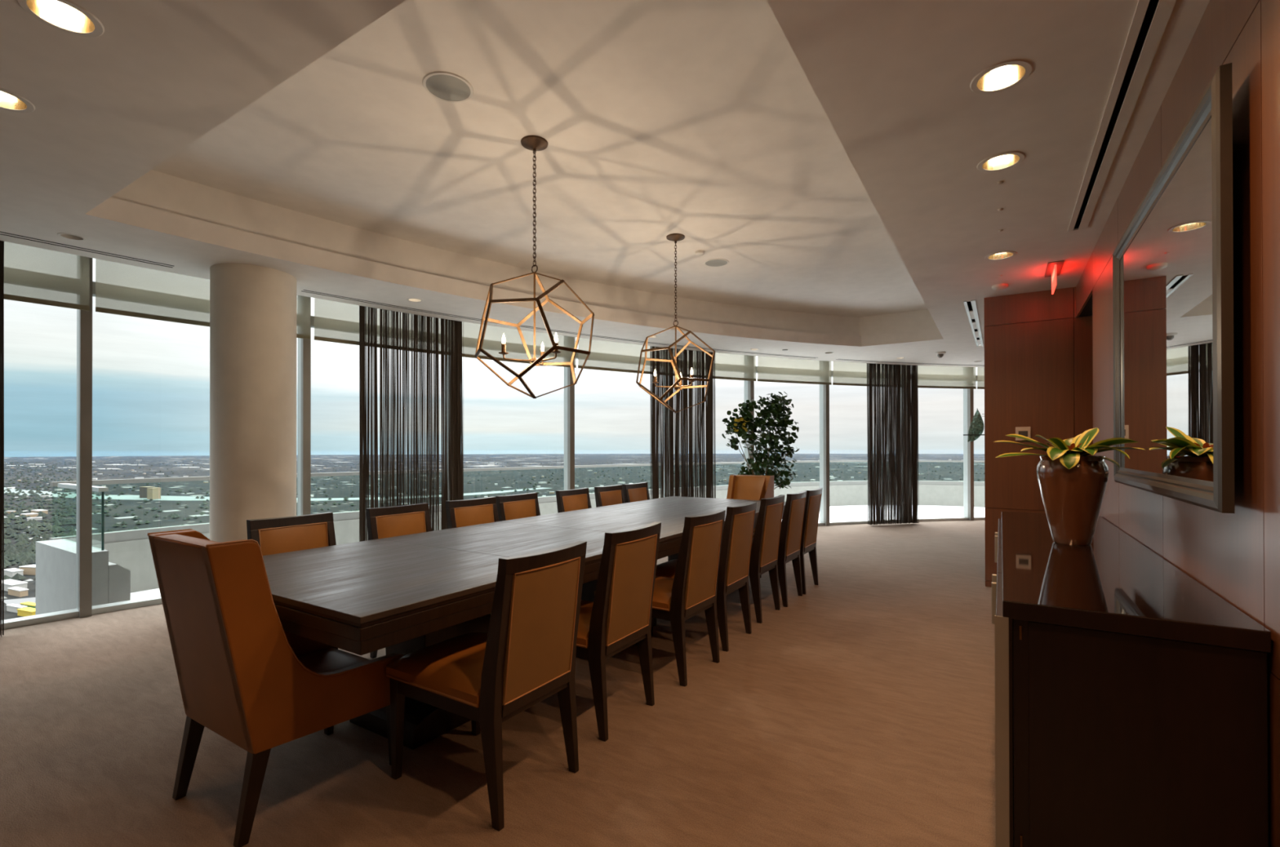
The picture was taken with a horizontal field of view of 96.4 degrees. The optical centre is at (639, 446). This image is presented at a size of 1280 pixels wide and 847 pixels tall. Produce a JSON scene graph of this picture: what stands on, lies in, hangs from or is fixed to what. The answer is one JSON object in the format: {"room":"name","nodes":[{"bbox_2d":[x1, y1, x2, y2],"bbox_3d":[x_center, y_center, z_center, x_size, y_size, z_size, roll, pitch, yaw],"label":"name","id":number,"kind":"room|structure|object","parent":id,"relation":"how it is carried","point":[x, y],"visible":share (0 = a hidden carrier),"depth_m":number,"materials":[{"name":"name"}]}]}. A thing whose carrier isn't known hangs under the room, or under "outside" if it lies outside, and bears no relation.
{"room":"dining room","nodes":[
{"label":"dining room","id":0,"kind":"room"},
{"bbox_2d":[0,267,79,630],"bbox_3d":[-4.869,-0.213,3.914,0.239,3.080,1.567,0,0,32],"label":"window","id":1,"kind":"structure","parent":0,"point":[74,613],"depth_m":4.33,"materials":[{"name":"silver metal"}]},
{"bbox_2d":[0,520,1013,846],"bbox_3d":[0.655,1.502,5.875,7.499,0.350,14.270,0,0,32],"label":"floor","id":2,"kind":"structure","parent":0,"point":[859,711],"depth_m":2.50,"materials":[{"name":"beige carpet"}]},
{"bbox_2d":[209,262,296,542],"bbox_3d":[-3.141,-0.039,4.668,0.586,2.733,0.586,0,0,32],"label":"column","id":3,"kind":"structure","parent":2,"relation":"on","point":[253,308],"depth_m":4.43,"materials":[{"name":"beige paint"}]},
{"bbox_2d":[146,528,404,846],"bbox_3d":[-1.393,0.814,2.235,0.544,1.004,0.699,0,0,32],"label":"armchair","id":4,"kind":"object","parent":2,"relation":"on","point":[260,686],"visible":0.91,"depth_m":1.97,"materials":[{"name":"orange leather"}]},
{"bbox_2d":[246,512,386,653],"bbox_3d":[-1.692,0.853,3.048,0.684,0.933,0.461,0,0,32],"label":"dining chair","id":5,"kind":"object","parent":2,"relation":"on","point":[276,535],"visible":0.3,"depth_m":3.19,"materials":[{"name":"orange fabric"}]},
{"bbox_2d":[311,315,448,344],"bbox_3d":[-2.799,-0.207,6.235,0.512,3.080,1.502,0,0,32],"label":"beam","id":6,"kind":"structure","parent":2,"relation":"on","point":[313,324],"depth_m":5.94,"materials":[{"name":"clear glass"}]},
{"bbox_2d":[365,502,490,658],"bbox_3d":[-1.337,0.855,3.631,0.684,0.933,0.461,0,0,32],"label":"dining chair","id":7,"kind":"object","parent":2,"relation":"on","point":[404,520],"visible":0.3,"depth_m":3.75,"materials":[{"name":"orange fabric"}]},
{"bbox_2d":[445,497,498,528],"bbox_3d":[-1.008,0.856,4.135,0.684,0.933,0.461,0,0,33],"label":"dining chair","id":8,"kind":"object","parent":2,"relation":"on","point":[465,513],"visible":0.2,"depth_m":4.27,"materials":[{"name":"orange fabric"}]},
{"bbox_2d":[386,541,586,831],"bbox_3d":[-0.607,0.848,2.294,0.684,0.933,0.461,0,0,32],"label":"dining chair","id":9,"kind":"object","parent":2,"relation":"on","point":[526,657],"visible":1,"depth_m":2.11,"materials":[{"name":"brown leather"}]},
{"bbox_2d":[462,337,567,357],"bbox_3d":[-1.602,-0.204,7.243,0.677,3.080,1.554,0,0,32],"label":"window","id":10,"kind":"structure","parent":2,"relation":"on","point":[465,339],"depth_m":7.18,"materials":[{"name":"clear glass"}]},
{"bbox_2d":[495,492,540,521],"bbox_3d":[-0.755,0.858,4.574,0.684,0.933,0.461,0,0,32],"label":"dining chair","id":11,"kind":"object","parent":2,"relation":"on","point":[513,507],"visible":0.24,"depth_m":4.71,"materials":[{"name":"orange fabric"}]},
{"bbox_2d":[262,496,786,750],"bbox_3d":[-0.255,0.932,4.093,1.400,0.778,4.553,0,0,32],"label":"dining table","id":12,"kind":"object","parent":2,"relation":"on","point":[406,594],"visible":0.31,"depth_m":2.61,"materials":[{"name":"brown wood"}]},
{"bbox_2d":[564,336,574,490],"bbox_3d":[-0.954,-0.203,7.716,0.192,3.480,0.133,0,0,32],"label":"trim","id":13,"kind":"structure","parent":2,"relation":"on","point":[569,392],"depth_m":7.66,"materials":[{"name":"silver metal"}]},
{"bbox_2d":[555,488,591,513],"bbox_3d":[-0.363,0.859,5.159,0.684,0.933,0.462,0,0,31],"label":"dining chair","id":14,"kind":"object","parent":2,"relation":"on","point":[567,500],"visible":0.24,"depth_m":5.29,"materials":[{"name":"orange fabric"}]},
{"bbox_2d":[574,351,660,365],"bbox_3d":[-0.274,-0.203,8.163,0.822,3.080,1.517,0,0,32],"label":"window","id":15,"kind":"structure","parent":2,"relation":"on","point":[576,353],"depth_m":8.06,"materials":[{"name":"clear glass"}]},
{"bbox_2d":[575,521,661,742],"bbox_3d":[-0.284,0.850,2.891,0.684,0.933,0.461,0,0,32],"label":"dining chair","id":16,"kind":"object","parent":2,"relation":"on","point":[619,616],"visible":0.66,"depth_m":2.65,"materials":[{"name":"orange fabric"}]},
{"bbox_2d":[594,484,669,561],"bbox_3d":[-0.059,0.861,5.662,0.684,0.933,0.461,0,0,32],"label":"dining chair","id":17,"kind":"object","parent":2,"relation":"on","point":[608,495],"visible":0.32,"depth_m":5.79,"materials":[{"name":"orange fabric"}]},
{"bbox_2d":[622,482,649,502],"bbox_3d":[0.209,0.862,6.067,0.684,0.933,0.461,0,0,32],"label":"dining chair","id":18,"kind":"object","parent":2,"relation":"on","point":[635,492],"visible":0.22,"depth_m":6.20,"materials":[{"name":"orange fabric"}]},
{"bbox_2d":[594,510,725,686],"bbox_3d":[0.129,0.852,3.484,0.684,0.933,0.461,0,0,33],"label":"dining chair","id":19,"kind":"object","parent":2,"relation":"on","point":[692,591],"visible":0.7,"depth_m":3.23,"materials":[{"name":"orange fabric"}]},
{"bbox_2d":[650,501,756,652],"bbox_3d":[0.432,0.854,4.021,0.684,0.933,0.461,0,0,32],"label":"dining chair","id":20,"kind":"object","parent":2,"relation":"on","point":[739,525],"visible":0.7,"depth_m":3.79,"materials":[{"name":"beige fabric"}]},
{"bbox_2d":[726,474,773,533],"bbox_3d":[1.139,0.826,6.346,0.544,1.004,0.699,0,0,32],"label":"armchair","id":21,"kind":"object","parent":2,"relation":"on","point":[748,487],"visible":0.19,"depth_m":6.53,"materials":[{"name":"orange leather"}]},
{"bbox_2d":[733,476,765,500],"bbox_3d":[1.247,0.626,6.519,0.432,0.565,0.110,0,0,32],"label":"cushion","id":22,"kind":"object","parent":21,"relation":"on","point":[748,488],"depth_m":6.53,"materials":[{"name":"orange leather"}]},
{"bbox_2d":[721,391,799,497],"bbox_3d":[1.622,0.299,7.691,0.948,2.066,0.797,0,0,32],"label":"potted plant","id":23,"kind":"object","parent":2,"relation":"on","point":[775,408],"visible":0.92,"depth_m":7.62,"materials":[{"name":"green plant"}]},
{"bbox_2d":[748,494,784,623],"bbox_3d":[0.779,0.855,4.617,0.684,0.933,0.461,0,0,32],"label":"dining chair","id":24,"kind":"object","parent":2,"relation":"on","point":[763,559],"visible":0.64,"depth_m":4.34,"materials":[{"name":"brown wood"}]},
{"bbox_2d":[751,490,806,607],"bbox_3d":[1.087,0.857,5.059,0.684,0.933,0.461,0,0,32],"label":"dining chair","id":25,"kind":"object","parent":2,"relation":"on","point":[789,542],"visible":0.58,"depth_m":4.78,"materials":[{"name":"brown wood"}]},
{"bbox_2d":[752,488,822,595],"bbox_3d":[1.355,0.858,5.464,0.684,0.933,0.461,0,0,32],"label":"dining chair","id":26,"kind":"object","parent":2,"relation":"on","point":[813,500],"visible":0.54,"depth_m":5.23,"materials":[{"name":"brown wood"}]},
{"bbox_2d":[755,366,824,526],"bbox_3d":[2.449,-0.201,9.532,0.988,3.080,1.277,0,0,32],"label":"window","id":27,"kind":"structure","parent":2,"relation":"on","point":[756,369],"depth_m":9.56,"materials":[{"name":"silver metal"}]},
{"bbox_2d":[829,370,899,525],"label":"window","id":28,"kind":"structure","parent":2,"relation":"on","point":[862,522],"depth_m":9.90,"materials":[{"name":"silver metal"}]},
{"bbox_2d":[917,373,968,521],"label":"window","id":29,"kind":"structure","parent":2,"relation":"on","point":[933,519],"depth_m":10.37,"materials":[{"name":"silver metal"}]},
{"bbox_2d":[973,375,984,519],"bbox_3d":[6.245,-0.203,10.535,0.443,3.080,0.400,0,0,32],"label":"window","id":30,"kind":"structure","parent":2,"relation":"on","point":[975,376],"depth_m":10.49,"materials":[{"name":"silver metal"}]},
{"bbox_2d":[991,511,1271,846],"bbox_3d":[2.061,0.886,2.771,0.594,0.854,2.850,0,0,32],"label":"sideboard","id":31,"kind":"object","parent":2,"relation":"on","point":[1131,696],"visible":0.98,"depth_m":1.60,"materials":[{"name":"black paint"}]},
{"bbox_2d":[994,427,1146,546],"bbox_3d":[1.990,0.183,2.709,0.544,0.551,0.518,0,0,32],"label":"potted plant","id":32,"kind":"object","parent":31,"relation":"on","point":[1073,482],"visible":1,"depth_m":2.65,"materials":[{"name":"brown ceramic"}]},
{"bbox_2d":[48,255,984,617],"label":"window","id":33,"kind":"structure","parent":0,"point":[105,608],"depth_m":5.66,"materials":[{"name":"silver metal"}]},
{"bbox_2d":[4,241,89,311],"bbox_3d":[-4.700,-1.401,3.819,0.176,0.695,1.509,0,0,32],"label":"roller blind","id":34,"kind":"object","parent":33,"relation":"attached to","point":[10,296],"visible":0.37,"depth_m":4.24,"materials":[{"name":"white fabric"}]},
{"bbox_2d":[95,258,311,339],"bbox_3d":[-3.722,-1.398,5.019,0.319,0.695,1.512,0,0,32],"label":"roller blind","id":35,"kind":"object","parent":33,"relation":"attached to","point":[131,313],"visible":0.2,"depth_m":4.73,"materials":[{"name":"white fabric"}]},
{"bbox_2d":[314,297,451,355],"bbox_3d":[-2.651,-1.395,6.110,0.442,0.695,1.435,0,0,32],"label":"roller blind","id":36,"kind":"object","parent":33,"relation":"attached to","point":[325,338],"visible":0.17,"depth_m":5.82,"materials":[{"name":"white fabric"}]},
{"bbox_2d":[462,321,576,368],"bbox_3d":[-1.467,-1.393,7.104,0.603,0.695,1.482,0,0,32],"label":"roller blind","id":37,"kind":"object","parent":33,"relation":"attached to","point":[466,354],"visible":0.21,"depth_m":7.04,"materials":[{"name":"white fabric"}]},
{"bbox_2d":[577,337,674,376],"bbox_3d":[-0.152,-1.391,8.011,0.746,0.695,1.441,0,0,32],"label":"roller blind","id":38,"kind":"object","parent":33,"relation":"attached to","point":[628,370],"visible":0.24,"depth_m":7.90,"materials":[{"name":"white fabric"}]},
{"bbox_2d":[679,350,755,381],"bbox_3d":[1.191,-1.390,8.763,0.805,0.695,1.265,0,0,32],"label":"roller blind","id":39,"kind":"object","parent":33,"relation":"attached to","point":[748,372],"visible":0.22,"depth_m":8.90,"materials":[{"name":"white fabric"}]},
{"bbox_2d":[757,355,831,385],"bbox_3d":[2.541,-1.390,9.361,0.910,0.695,1.198,0,0,32],"label":"roller blind","id":40,"kind":"object","parent":33,"relation":"attached to","point":[781,361],"visible":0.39,"depth_m":9.37,"materials":[{"name":"white fabric"}]},
{"bbox_2d":[832,361,888,386],"bbox_3d":[3.994,-1.390,9.848,1.087,0.695,1.203,0,0,32],"label":"roller blind","id":41,"kind":"object","parent":33,"relation":"attached to","point":[855,380],"visible":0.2,"depth_m":9.74,"materials":[{"name":"white fabric"}]},
{"bbox_2d":[915,365,976,389],"bbox_3d":[5.410,-1.391,10.191,0.987,0.695,0.928,0,0,32],"label":"roller blind","id":42,"kind":"object","parent":33,"relation":"attached to","point":[934,386],"visible":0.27,"depth_m":10.21,"materials":[{"name":"white fabric"}]},
{"bbox_2d":[977,367,984,389],"bbox_3d":[6.287,-1.391,10.346,0.364,0.695,0.320,0,0,32],"label":"roller blind","id":43,"kind":"object","parent":33,"relation":"attached to","point":[982,374],"visible":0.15,"depth_m":10.32,"materials":[{"name":"white fabric"}]},
{"bbox_2d":[0,0,1209,367],"bbox_3d":[0.587,-1.624,6.020,7.749,0.437,14.465,0,0,32],"label":"ceiling","id":44,"kind":"structure","parent":0,"point":[830,152],"depth_m":3.24,"materials":[{"name":"white paint"}]},
{"bbox_2d":[0,240,4,637],"bbox_3d":[-4.756,-0.220,3.569,0.188,3.068,1.078,0,0,32],"label":"curtain","id":45,"kind":"object","parent":44,"relation":"hanging from","point":[2,242],"visible":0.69,"depth_m":3.99,"materials":[{"name":"black fabric"}]},
{"bbox_2d":[0,87,35,112],"bbox_3d":[-2.598,-1.468,2.320,0.206,0.114,0.206,0,0,32],"label":"recessed light","id":46,"kind":"object","parent":44,"relation":"in","point":[11,101],"visible":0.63,"depth_m":2.39,"materials":[{"name":"white paint"}]},
{"bbox_2d":[16,0,104,37],"bbox_3d":[-1.896,-1.471,1.878,0.206,0.114,0.206,0,0,32],"label":"recessed light","id":47,"kind":"object","parent":44,"relation":"in","point":[67,16],"visible":0.95,"depth_m":1.92,"materials":[{"name":"white paint"}]},
{"bbox_2d":[57,232,86,240],"bbox_3d":[-3.802,-1.436,3.834,0.142,0.063,0.142,0,0,32],"label":"recessed light","id":48,"kind":"object","parent":44,"relation":"in","point":[68,236],"visible":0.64,"depth_m":3.86,"materials":[{"name":"white paint"}]},
{"bbox_2d":[0,231,173,267],"bbox_3d":[-4.851,-1.409,2.697,0.238,0.003,4.294,0,0,32],"label":"air slot","id":49,"kind":"object","parent":44,"relation":"attached to","point":[0,232],"visible":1,"depth_m":4.07,"materials":[{"name":"black metal"}]},
{"bbox_2d":[359,305,463,542],"bbox_3d":[-2.439,-0.213,6.170,0.398,3.068,1.092,0,0,32],"label":"curtain","id":50,"kind":"object","parent":44,"relation":"hanging from","point":[391,378],"visible":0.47,"depth_m":6.14,"materials":[{"name":"black fabric"}]},
{"bbox_2d":[406,297,422,302],"bbox_3d":[-2.151,-1.432,5.471,0.142,0.063,0.142,0,0,32],"label":"recessed light","id":51,"kind":"object","parent":44,"relation":"in","point":[412,300],"visible":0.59,"depth_m":5.51,"materials":[{"name":"white paint"}]},
{"bbox_2d":[422,71,473,102],"bbox_3d":[-0.987,-1.849,2.949,0.252,0.006,0.252,0,0,32],"label":"ceiling speaker","id":52,"kind":"object","parent":44,"relation":"attached to","point":[447,86],"visible":1,"depth_m":2.94,"materials":[{"name":"white paint"}]},
{"bbox_2d":[475,135,594,399],"bbox_3d":[-0.640,-1.072,3.479,0.706,1.557,0.731,0,0,32],"label":"lantern chandelier","id":53,"kind":"object","parent":44,"relation":"hanging from","point":[533,143],"visible":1,"depth_m":3.45,"materials":[{"name":"brown metal"}]},
{"bbox_2d":[301,289,817,358],"bbox_3d":[-0.125,-1.399,7.068,2.917,0.003,6.377,0,0,32],"label":"air slot","id":54,"kind":"object","parent":44,"relation":"attached to","point":[303,290],"visible":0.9,"depth_m":6.45,"materials":[{"name":"black metal"}]},
{"bbox_2d":[635,233,715,413],"bbox_3d":[0.314,-1.072,5.029,0.728,1.548,0.691,0,0,32],"label":"lantern chandelier","id":55,"kind":"object","parent":44,"relation":"hanging from","point":[674,237],"visible":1,"depth_m":5.00,"materials":[{"name":"brown metal"}]},
{"bbox_2d":[650,346,715,499],"bbox_3d":[0.631,-0.209,8.349,0.615,3.068,0.966,0,0,32],"label":"curtain","id":56,"kind":"object","parent":44,"relation":"hanging from","point":[685,482],"visible":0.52,"depth_m":8.32,"materials":[{"name":"black fabric"}]},
{"bbox_2d":[695,250,704,255],"bbox_3d":[0.566,-1.830,5.416,0.090,0.030,0.090,0,0,32],"label":"smoke detector","id":57,"kind":"object","parent":44,"relation":"attached to","point":[697,252],"visible":1,"depth_m":5.39,"materials":[{"name":"white paint"}]},
{"bbox_2d":[703,258,728,266],"bbox_3d":[0.763,-1.841,5.729,0.252,0.006,0.252,0,0,32],"label":"ceiling speaker","id":58,"kind":"object","parent":44,"relation":"attached to","point":[713,262],"visible":1,"depth_m":5.71,"materials":[{"name":"white paint"}]},
{"bbox_2d":[866,363,919,525],"bbox_3d":[4.344,-0.209,9.836,0.733,3.068,0.766,0,0,32],"label":"curtain","id":59,"kind":"object","parent":44,"relation":"hanging from","point":[894,455],"visible":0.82,"depth_m":9.81,"materials":[{"name":"black fabric"}]},
{"bbox_2d":[835,359,982,365],"bbox_3d":[4.710,-1.396,9.512,2.293,0.003,2.371,0,0,32],"label":"air slot","id":60,"kind":"object","parent":44,"relation":"attached to","point":[836,359],"visible":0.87,"depth_m":9.50,"materials":[{"name":"black metal"}]},
{"bbox_2d":[934,351,946,358],"bbox_3d":[4.452,-1.360,8.487,0.150,0.082,0.150,0,0,32],"label":"camera","id":61,"kind":"object","parent":44,"relation":"attached to","point":[940,354],"visible":1,"depth_m":8.45,"materials":[{"name":"white paint"}]},
{"bbox_2d":[963,299,983,346],"bbox_3d":[3.947,-1.405,6.742,0.105,0.009,2.890,0,0,32],"label":"ceiling vent","id":62,"kind":"object","parent":44,"relation":"in","point":[973,314],"visible":1,"depth_m":6.42,"materials":[{"name":"silver metal"}]},
{"bbox_2d":[991,283,1008,290],"bbox_3d":[3.152,-1.396,5.015,0.124,0.034,0.124,0,0,32],"label":"smoke detector","id":63,"kind":"object","parent":44,"relation":"attached to","point":[998,286],"visible":1,"depth_m":4.98,"materials":[{"name":"white paint"}]},
{"bbox_2d":[984,250,1017,260],"bbox_3d":[2.666,-1.468,4.234,0.206,0.114,0.206,0,0,32],"label":"recessed light","id":64,"kind":"object","parent":44,"relation":"in","point":[1006,254],"visible":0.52,"depth_m":4.28,"materials":[{"name":"white paint"}]},
{"bbox_2d":[977,151,1025,172],"bbox_3d":[1.796,-1.472,2.852,0.206,0.114,0.206,0,0,32],"label":"recessed light","id":65,"kind":"object","parent":44,"relation":"in","point":[1006,160],"visible":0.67,"depth_m":2.90,"materials":[{"name":"white paint"}]},
{"bbox_2d":[969,59,1033,94],"bbox_3d":[1.387,-1.474,2.203,0.206,0.114,0.206,0,0,32],"label":"recessed light","id":66,"kind":"object","parent":44,"relation":"in","point":[1003,76],"visible":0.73,"depth_m":2.25,"materials":[{"name":"white paint"}]},
{"bbox_2d":[1044,260,1064,294],"bbox_3d":[3.290,-1.333,4.550,0.100,0.165,0.430,0,0,32],"label":"exit sign","id":67,"kind":"object","parent":44,"relation":"hanging from","point":[1053,269],"visible":1,"depth_m":4.51,"materials":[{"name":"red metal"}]},
{"bbox_2d":[966,0,1159,339],"bbox_3d":[2.594,-1.498,3.984,0.735,0.156,8.900,0,0,32],"label":"air vent","id":68,"kind":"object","parent":44,"relation":"attached to","point":[1153,4],"depth_m":2.49,"materials":[{"name":"black metal"}]},
{"bbox_2d":[1067,0,1176,231],"bbox_3d":[1.678,-1.419,1.875,0.100,0.008,4.375,0,0,32],"label":"ceiling vent","id":69,"kind":"object","parent":44,"relation":"in","point":[1164,8],"visible":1,"depth_m":2.30,"materials":[{"name":"white metal"}]},
{"bbox_2d":[679,361,747,373],"bbox_3d":[1.085,-0.202,8.926,0.883,3.080,1.342,0,0,32],"label":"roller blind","id":70,"kind":"structure","parent":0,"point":[694,362],"depth_m":9.07,"materials":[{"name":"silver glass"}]},
{"bbox_2d":[983,286,1093,586],"bbox_3d":[5.445,-0.189,7.672,1.298,3.033,6.134,0,0,32],"label":"wall","id":71,"kind":"structure","parent":0,"point":[1038,356],"depth_m":5.24,"materials":[{"name":"red wood"}]},
{"bbox_2d":[963,408,984,442],"bbox_3d":[4.558,-0.294,7.767,0.300,0.455,0.180,0,0,32],"label":"glass ornament","id":72,"kind":"object","parent":71,"relation":"attached to","point":[976,427],"visible":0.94,"depth_m":7.76,"materials":[{"name":"green glass"}]},
{"bbox_2d":[1015,426,1031,440],"bbox_3d":[3.513,-0.120,5.252,0.116,0.126,0.021,0,0,32],"label":"wall thermostat","id":73,"kind":"object","parent":71,"relation":"attached to","point":[1024,431],"visible":0.77,"depth_m":5.24,"materials":[{"name":"white plastic"}]},
{"bbox_2d":[1036,455,1108,546],"bbox_3d":[2.059,0.251,2.732,0.276,0.416,0.276,0,0,32],"label":"vase","id":74,"kind":"object","parent":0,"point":[1073,498],"depth_m":2.65,"materials":[{"name":"brown ceramic"}]},
{"bbox_2d":[1075,0,1279,846],"bbox_3d":[1.738,-0.208,1.581,0.120,3.033,8.126,0,0,32],"label":"wall","id":75,"kind":"structure","parent":0,"point":[1236,556],"depth_m":1.60,"materials":[{"name":"red wood"}]},
{"bbox_2d":[1112,62,1234,513],"bbox_3d":[2.048,-0.425,2.257,0.072,1.212,1.704,0,0,32],"label":"wall mirror","id":76,"kind":"object","parent":75,"relation":"attached to","point":[1173,261],"visible":0.99,"depth_m":1.90,"materials":[{"name":"grey metal"}]},
{"bbox_2d":[1120,116,1213,481],"bbox_3d":[2.039,-0.425,2.263,0.006,1.072,1.564,0,0,32],"label":"mirror glass","id":77,"kind":"object","parent":76,"relation":"attached to","point":[1166,344],"depth_m":2.04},
{"label":"outside","id":78,"kind":"structure","parent":0,"visible":0},
{"bbox_2d":[4,487,549,501],"bbox_3d":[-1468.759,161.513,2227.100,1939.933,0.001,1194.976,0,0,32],"label":"river","id":79,"kind":"structure","parent":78,"point":[72,495],"depth_m":1843.18,"materials":[{"name":"liquid"}]},
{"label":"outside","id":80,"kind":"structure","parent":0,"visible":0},
{"bbox_2d":[130,505,984,599],"bbox_3d":[3.387,1.535,8.903,11.765,0.001,15.653,0,0,32],"label":"floor","id":81,"kind":"structure","parent":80,"point":[852,513],"depth_m":13.28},
{"bbox_2d":[35,538,108,615],"bbox_3d":[-5.066,4.107,5.086,1.220,6.450,0.190,0,0,32],"label":"wall","id":82,"kind":"structure","parent":81,"relation":"on","point":[55,559],"depth_m":4.95,"materials":[{"name":"grey paint"}]},
{"bbox_2d":[92,485,108,551],"bbox_3d":[-4.527,0.602,4.846,0.379,0.533,0.060,0,0,32],"label":"post","id":83,"kind":"object","parent":82,"relation":"on","point":[97,489],"depth_m":4.87,"materials":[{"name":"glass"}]},
{"bbox_2d":[108,562,130,604],"bbox_3d":[-4.557,1.266,4.973,0.220,0.520,0.143,0,0,32],"label":"curb","id":84,"kind":"object","parent":81,"relation":"on","point":[119,577],"visible":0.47,"depth_m":4.91,"materials":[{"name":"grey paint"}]},
{"bbox_2d":[92,484,984,593],"bbox_3d":[3.413,1.763,9.090,12.048,1.545,15.746,0,0,32],"label":"parapet","id":85,"kind":"object","parent":81,"relation":"on","point":[135,556],"visible":0.06,"depth_m":10.28,"materials":[{"name":"white paint"}]},
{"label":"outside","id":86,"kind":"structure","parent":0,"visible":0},
{"bbox_2d":[1,453,984,620],"bbox_3d":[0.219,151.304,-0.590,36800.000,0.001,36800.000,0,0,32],"label":"landscape","id":87,"kind":"structure","parent":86,"point":[344,489],"depth_m":3282.61,"materials":[{"name":"green plant"}]},
{"bbox_2d":[4,568,23,577],"bbox_3d":[-745.586,150.641,681.438,26.800,8.800,9.800,0,0,26],"label":"building","id":88,"kind":"structure","parent":87,"relation":"on","point":[11,572],"depth_m":677.57,"materials":[{"name":"white"}]},
{"bbox_2d":[1,579,27,591],"bbox_3d":[-684.218,150.823,622.699,40.800,7.800,12.800,0,0,24],"label":"building","id":89,"kind":"structure","parent":87,"relation":"on","point":[7,583],"depth_m":617.54,"materials":[{"name":"white"}]},
{"bbox_2d":[5,604,27,613],"bbox_3d":[-582.746,151.336,535.454,24.800,5.800,4.800,0,0,21],"label":"building","id":90,"kind":"structure","parent":87,"relation":"on","point":[11,607],"depth_m":534.30,"materials":[{"name":"white concrete"}]},
{"bbox_2d":[7,586,28,597],"bbox_3d":[-648.247,151.170,596.918,26.800,6.800,6.800,0,0,24],"label":"building","id":91,"kind":"structure","parent":87,"relation":"on","point":[15,591],"depth_m":593.16,"materials":[{"name":"beige concrete"}]},
{"bbox_2d":[1,597,35,604],"bbox_3d":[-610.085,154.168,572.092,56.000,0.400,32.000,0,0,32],"label":"building","id":92,"kind":"structure","parent":87,"relation":"on","point":[17,602],"depth_m":571.97,"materials":[{"name":"white"}]},
{"bbox_2d":[16,607,35,617],"bbox_3d":[-556.462,151.248,522.480,24.800,5.800,7.800,0,0,21],"label":"building","id":93,"kind":"structure","parent":87,"relation":"on","point":[27,611],"depth_m":520.53,"materials":[{"name":"yellow"}]},
{"bbox_2d":[19,564,35,575],"bbox_3d":[-739.407,150.203,699.607,24.800,9.800,12.800,0,0,9],"label":"building","id":94,"kind":"structure","parent":87,"relation":"on","point":[30,570],"depth_m":693.81,"materials":[{"name":"beige"}]},
{"bbox_2d":[19,601,35,608],"bbox_3d":[-576.078,151.352,542.082,24.800,5.800,5.800,0,0,21],"label":"building","id":95,"kind":"structure","parent":87,"relation":"on","point":[32,605],"depth_m":539.94,"materials":[{"name":"yellow"}]},
{"bbox_2d":[20,513,38,517],"bbox_3d":[-1375.024,154.422,1289.636,30.800,7.800,20.800,0,0,26],"label":"building","id":96,"kind":"structure","parent":87,"relation":"on","point":[32,515],"depth_m":1285.49,"materials":[{"name":"white concrete"}]},
{"bbox_2d":[26,516,42,520],"bbox_3d":[-1303.069,155.096,1232.853,11.800,5.800,22.800,0,0,41],"label":"building","id":97,"kind":"structure","parent":87,"relation":"on","point":[41,517],"depth_m":1229.92,"materials":[{"name":"white concrete"}]},
{"bbox_2d":[31,509,48,514],"bbox_3d":[-1422.779,154.252,1356.641,42.800,8.800,16.800,0,0,26],"label":"building","id":98,"kind":"structure","parent":87,"relation":"on","point":[37,511],"depth_m":1350.47,"materials":[{"name":"white concrete"}]},
{"bbox_2d":[57,483,76,489],"bbox_3d":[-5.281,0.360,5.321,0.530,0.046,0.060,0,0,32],"label":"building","id":99,"kind":"structure","parent":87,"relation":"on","point":[68,486],"depth_m":5.32,"materials":[{"name":"white concrete"}]},
{"bbox_2d":[139,486,155,497],"bbox_3d":[-1551.898,143.184,1804.168,34.800,34.800,22.800,0,0,15],"label":"building","id":100,"kind":"structure","parent":87,"relation":"on","point":[143,491],"depth_m":1794.78,"materials":[{"name":"grey concrete"}]},
{"bbox_2d":[146,487,160,499],"bbox_3d":[-1489.262,142.902,1755.100,22.800,34.800,24.800,0,0,15],"label":"building","id":101,"kind":"structure","parent":87,"relation":"on","point":[154,493],"depth_m":1745.94,"materials":[{"name":"beige concrete"}]},
{"bbox_2d":[1,462,984,582],"bbox_3d":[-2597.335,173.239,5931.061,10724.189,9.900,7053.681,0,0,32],"label":"trees","id":102,"kind":"object","parent":87,"relation":"on","point":[20,555],"visible":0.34,"depth_m":1319.19,"materials":[{"name":"green plant"}]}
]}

